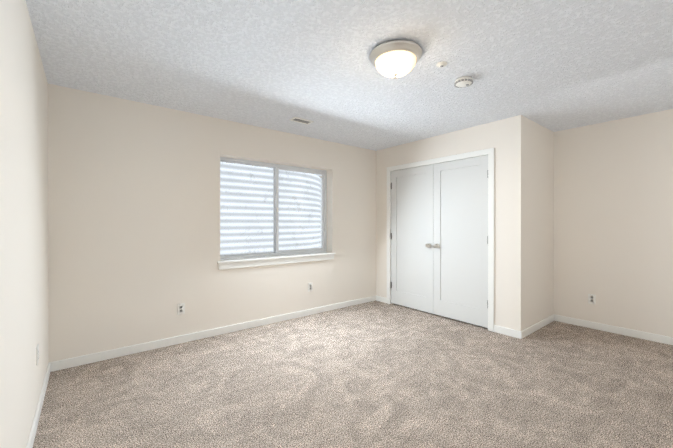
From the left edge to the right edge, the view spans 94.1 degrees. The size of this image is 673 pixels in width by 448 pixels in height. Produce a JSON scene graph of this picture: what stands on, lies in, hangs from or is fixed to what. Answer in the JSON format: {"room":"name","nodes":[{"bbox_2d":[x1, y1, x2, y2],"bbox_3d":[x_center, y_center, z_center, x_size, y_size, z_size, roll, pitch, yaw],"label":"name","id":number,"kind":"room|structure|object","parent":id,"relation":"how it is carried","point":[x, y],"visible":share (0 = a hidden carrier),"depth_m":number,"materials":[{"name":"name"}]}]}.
{"room":"empty bedroom","nodes":[
{"label":"empty bedroom","id":0,"kind":"room"},
{"bbox_2d":[0,0,47,447],"bbox_3d":[-1.008,0.038,0.769,0.120,2.440,4.720,0,0,-39],"label":"wall","id":1,"kind":"structure","parent":0,"point":[23,207],"depth_m":1.55,"materials":[{"name":"white paint"}]},
{"bbox_2d":[36,344,38,365],"bbox_3d":[-1.934,0.845,2.029,0.008,0.116,0.072,0,0,-39],"label":"outlet","id":2,"kind":"object","parent":1,"relation":"attached to","point":[37,354],"visible":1,"depth_m":2.01,"materials":[{"name":"white plastic"}]},
{"bbox_2d":[26,362,50,447],"bbox_3d":[-0.994,1.217,0.861,0.013,0.082,4.600,0,0,-39],"label":"baseboard","id":3,"kind":"structure","parent":1,"relation":"attached to","point":[30,442],"depth_m":2.00,"materials":[{"name":"white paint"}]},
{"bbox_2d":[48,84,375,362],"bbox_3d":[-0.575,0.029,4.307,5.220,2.440,0.260,0,0,-39],"label":"wall","id":4,"kind":"structure","parent":0,"point":[133,222],"depth_m":3.18,"materials":[{"name":"white paint"}]},
{"bbox_2d":[177,303,184,314],"bbox_3d":[-1.631,0.891,3.292,0.072,0.116,0.008,0,0,-39],"label":"outlet","id":5,"kind":"object","parent":4,"relation":"attached to","point":[180,308],"visible":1,"depth_m":3.29,"materials":[{"name":"white plastic"}]},
{"bbox_2d":[50,295,375,371],"bbox_3d":[-0.891,1.209,3.881,3.924,0.082,0.013,0,0,-39],"label":"baseboard","id":6,"kind":"structure","parent":4,"relation":"attached to","point":[95,357],"depth_m":3.33,"materials":[{"name":"white paint"}]},
{"bbox_2d":[220,162,320,259],"bbox_3d":[-1.150,-0.548,4.878,2.923,2.990,1.355,0,0,-39],"label":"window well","id":7,"kind":"object","parent":4,"relation":"attached to","point":[285,190],"depth_m":4.55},
{"bbox_2d":[217,157,335,269],"bbox_3d":[-0.744,-0.140,4.121,1.680,1.308,0.247,0,0,-39],"label":"window","id":8,"kind":"structure","parent":4,"relation":"in","point":[275,210],"depth_m":4.17,"materials":[{"name":"white plastic"}]},
{"bbox_2d":[308,283,312,291],"bbox_3d":[-0.358,0.869,4.311,0.072,0.116,0.008,0,0,-39],"label":"outlet","id":9,"kind":"object","parent":4,"relation":"attached to","point":[310,286],"visible":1,"depth_m":4.31,"materials":[{"name":"white plastic"}]},
{"bbox_2d":[25,0,672,150],"bbox_3d":[0.900,-1.236,2.462,5.220,0.100,4.980,0,0,-39],"label":"ceiling","id":10,"kind":"structure","parent":0,"point":[551,65],"depth_m":2.27,"materials":[{"name":"white paint"}]},
{"bbox_2d":[289,117,313,124],"bbox_3d":[-0.400,-1.185,3.598,0.250,0.010,0.125,0,0,-39],"label":"ceiling vent","id":11,"kind":"object","parent":10,"relation":"in","point":[300,120],"visible":1,"depth_m":3.58,"materials":[{"name":"white plastic"}]},
{"bbox_2d":[369,39,422,78],"bbox_3d":[0.410,-1.097,2.178,0.362,0.178,0.362,0,0,-39],"label":"ceiling light fixture","id":12,"kind":"object","parent":10,"relation":"attached to","point":[395,59],"visible":1,"depth_m":2.08,"materials":[{"name":"white glass"}]},
{"bbox_2d":[436,61,446,67],"bbox_3d":[0.781,-1.177,2.325,0.080,0.018,0.080,0,0,-39],"label":"detector","id":13,"kind":"object","parent":10,"relation":"attached to","point":[441,64],"visible":1,"depth_m":2.31,"materials":[{"name":"white plastic"}]},
{"bbox_2d":[454,76,472,87],"bbox_3d":[1.046,-1.164,2.578,0.143,0.046,0.143,0,0,-39],"label":"smoke detector","id":14,"kind":"object","parent":10,"relation":"attached to","point":[463,81],"visible":1,"depth_m":2.54,"materials":[{"name":"white plastic"}]},
{"bbox_2d":[33,301,672,447],"bbox_3d":[0.900,1.304,2.468,5.220,0.100,4.980,0,0,-39],"label":"floor","id":15,"kind":"structure","parent":0,"point":[375,374],"depth_m":2.36,"materials":[{"name":"carpet"}]},
{"bbox_2d":[376,115,524,330],"bbox_3d":[1.375,0.029,4.304,0.120,2.440,2.181,0,0,-39],"label":"wall","id":16,"kind":"structure","parent":0,"point":[504,139],"depth_m":3.58,"materials":[{"name":"white paint"}]},
{"bbox_2d":[376,295,386,302],"bbox_3d":[0.718,1.206,5.021,0.013,0.082,0.245,0,0,-39],"label":"baseboard","id":17,"kind":"structure","parent":16,"relation":"attached to","point":[381,299],"depth_m":5.01,"materials":[{"name":"white paint"}]},
{"bbox_2d":[391,164,433,313],"bbox_3d":[1.074,0.205,4.577,0.103,2.050,0.760,0,0,-39],"label":"closet door","id":18,"kind":"structure","parent":16,"relation":"in","point":[412,237],"depth_m":4.57,"materials":[{"name":"white paint"}]},
{"bbox_2d":[387,148,493,331],"bbox_3d":[1.310,0.181,4.277,0.017,2.135,1.654,0,0,-39],"label":"door frame","id":19,"kind":"structure","parent":16,"relation":"attached to","point":[489,152],"depth_m":3.67,"materials":[{"name":"white paint"}]},
{"bbox_2d":[433,155,487,327],"bbox_3d":[1.551,0.207,3.981,0.103,2.050,0.760,0,0,-39],"label":"closet door","id":20,"kind":"structure","parent":16,"relation":"in","point":[460,241],"depth_m":3.98,"materials":[{"name":"white paint"}]},
{"bbox_2d":[494,325,521,338],"bbox_3d":[1.920,1.210,3.520,0.013,0.082,0.295,0,0,-39],"label":"baseboard","id":21,"kind":"structure","parent":16,"relation":"attached to","point":[508,332],"depth_m":3.50,"materials":[{"name":"white paint"}]},
{"bbox_2d":[525,117,553,328],"bbox_3d":[2.421,0.030,3.822,0.910,2.440,0.120,0,0,-39],"label":"wall","id":22,"kind":"structure","parent":0,"point":[539,223],"depth_m":3.74,"materials":[{"name":"white paint"}]},
{"bbox_2d":[521,314,553,338],"bbox_3d":[2.410,1.209,3.732,1.017,0.082,0.013,0,0,-39],"label":"baseboard","id":23,"kind":"structure","parent":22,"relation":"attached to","point":[536,326],"depth_m":3.69,"materials":[{"name":"white paint"}]},
{"bbox_2d":[554,109,672,336],"bbox_3d":[2.972,0.030,3.958,0.120,2.440,4.720,0,0,-39],"label":"wall","id":24,"kind":"structure","parent":0,"point":[613,216],"depth_m":3.57,"materials":[{"name":"white paint"}]},
{"bbox_2d":[588,294,595,303],"bbox_3d":[3.057,0.898,3.751,0.008,0.116,0.072,0,0,-39],"label":"outlet","id":25,"kind":"object","parent":24,"relation":"attached to","point":[591,298],"visible":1,"depth_m":3.75,"materials":[{"name":"white plastic"}]},
{"bbox_2d":[554,314,672,344],"bbox_3d":[3.564,1.211,3.115,0.013,0.082,2.419,0,0,-39],"label":"baseboard","id":26,"kind":"structure","parent":24,"relation":"attached to","point":[624,331],"depth_m":3.57,"materials":[{"name":"white paint"}]}
]}

